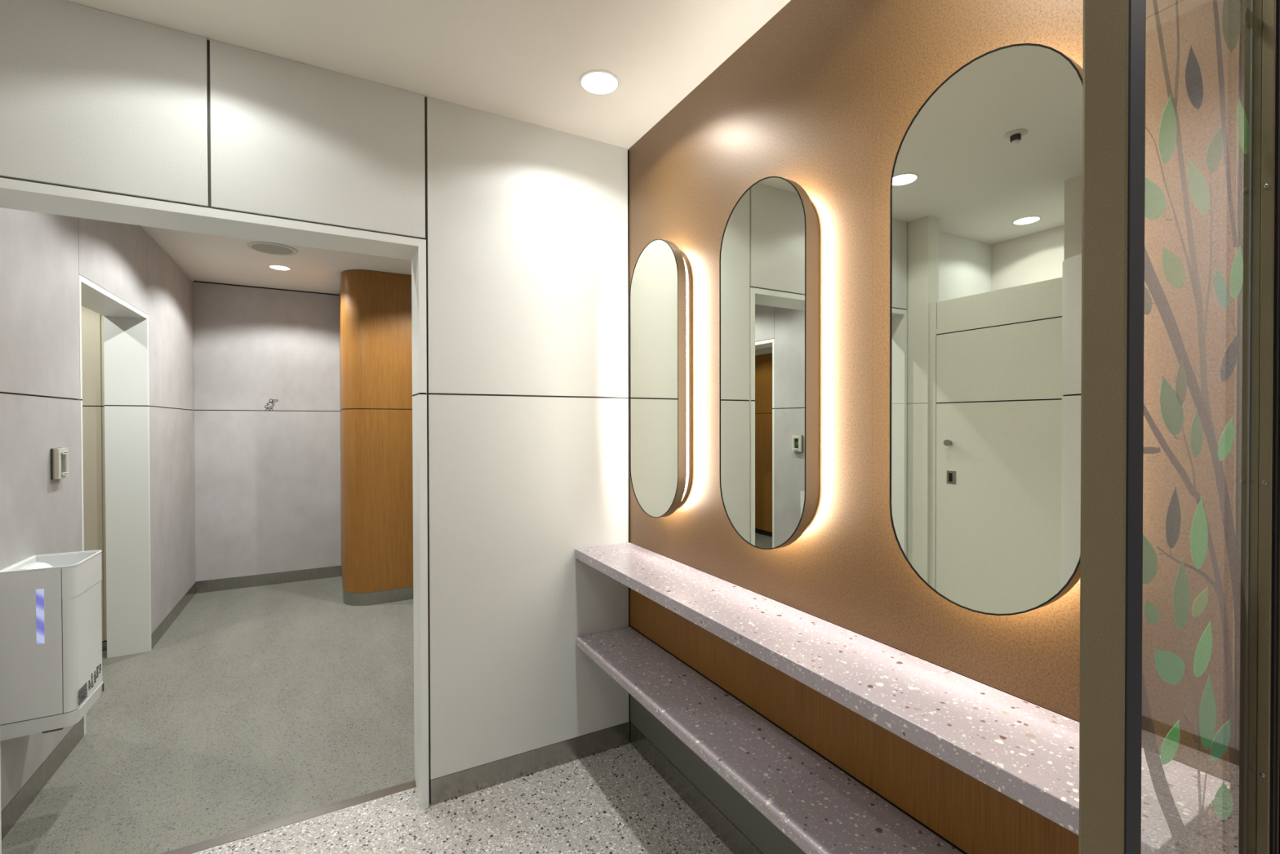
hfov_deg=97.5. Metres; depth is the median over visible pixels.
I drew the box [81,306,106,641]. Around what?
wall
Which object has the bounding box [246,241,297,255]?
ceiling speaker
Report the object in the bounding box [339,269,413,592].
wall
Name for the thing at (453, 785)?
baseboard
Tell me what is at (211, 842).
trim
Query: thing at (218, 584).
baseboard
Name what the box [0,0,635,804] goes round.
wall
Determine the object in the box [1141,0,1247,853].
print
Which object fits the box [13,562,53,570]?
hood
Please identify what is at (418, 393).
trim
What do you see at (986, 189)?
oval mirror
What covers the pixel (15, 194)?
door frame
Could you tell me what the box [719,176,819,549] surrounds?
oval mirror
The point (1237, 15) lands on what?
print
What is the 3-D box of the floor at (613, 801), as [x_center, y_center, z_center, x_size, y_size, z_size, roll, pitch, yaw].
[0.684,1.437,0.323,5.600,0.060,4.740,0,1,-29]
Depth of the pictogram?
4.88 m
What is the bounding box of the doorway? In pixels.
[76,274,151,735]
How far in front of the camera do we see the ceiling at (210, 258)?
4.13 m
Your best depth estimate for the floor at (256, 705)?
2.62 m
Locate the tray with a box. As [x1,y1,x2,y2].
[0,680,102,740]
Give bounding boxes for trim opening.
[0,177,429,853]
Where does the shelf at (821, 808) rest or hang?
attached to the wall at (823, 98)
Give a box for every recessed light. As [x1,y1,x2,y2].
[268,264,291,270]
[578,70,620,95]
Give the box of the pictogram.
[264,399,278,410]
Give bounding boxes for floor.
[1,567,414,853]
[190,741,733,853]
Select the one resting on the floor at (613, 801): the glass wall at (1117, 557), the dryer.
the glass wall at (1117, 557)
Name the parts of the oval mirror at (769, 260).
frame, plate, wall plate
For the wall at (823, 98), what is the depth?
1.35 m
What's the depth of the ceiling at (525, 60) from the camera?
1.75 m
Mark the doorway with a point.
(126, 327)
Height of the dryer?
0.574 m
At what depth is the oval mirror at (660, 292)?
2.07 m
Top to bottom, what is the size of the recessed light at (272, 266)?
0.003 m
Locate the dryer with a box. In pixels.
[0,550,103,740]
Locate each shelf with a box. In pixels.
[575,542,1230,853]
[576,626,964,853]
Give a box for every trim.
[80,399,148,406]
[160,779,416,853]
[412,392,426,396]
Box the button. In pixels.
[50,447,68,479]
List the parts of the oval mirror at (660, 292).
frame, plate, wall plate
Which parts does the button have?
plate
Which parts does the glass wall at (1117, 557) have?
post, plate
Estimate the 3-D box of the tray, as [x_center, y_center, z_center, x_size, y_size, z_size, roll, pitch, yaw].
[-2.130,1.025,2.046,0.198,0.054,0.281,0,1,-29]
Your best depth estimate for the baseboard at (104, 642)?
3.48 m
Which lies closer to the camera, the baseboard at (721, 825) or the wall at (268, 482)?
the baseboard at (721, 825)
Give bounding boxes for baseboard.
[0,582,195,839]
[102,640,106,650]
[195,565,413,605]
[430,721,629,805]
[630,721,763,853]
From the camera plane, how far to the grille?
3.78 m
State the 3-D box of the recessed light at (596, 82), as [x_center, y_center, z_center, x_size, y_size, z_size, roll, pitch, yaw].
[-0.142,-1.205,1.967,0.146,0.003,0.146,0,1,-29]
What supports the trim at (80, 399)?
attached to the wall at (42, 255)
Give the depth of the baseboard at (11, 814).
2.24 m
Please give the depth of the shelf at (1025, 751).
1.08 m
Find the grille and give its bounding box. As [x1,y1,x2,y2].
[251,244,293,254]
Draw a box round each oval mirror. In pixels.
[629,239,692,517]
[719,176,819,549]
[889,43,1082,615]
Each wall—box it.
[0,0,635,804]
[0,207,195,812]
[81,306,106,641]
[192,280,341,581]
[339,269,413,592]
[629,0,1237,853]
[1079,0,1279,853]
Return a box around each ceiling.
[63,0,791,150]
[140,225,411,294]
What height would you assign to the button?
0.125 m
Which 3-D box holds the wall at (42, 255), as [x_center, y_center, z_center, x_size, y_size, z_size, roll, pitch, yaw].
[-3.253,0.093,3.656,0.200,2.583,4.800,0,1,-29]
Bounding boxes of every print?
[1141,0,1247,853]
[1142,0,1252,819]
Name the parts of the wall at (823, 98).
grey panel, wood panel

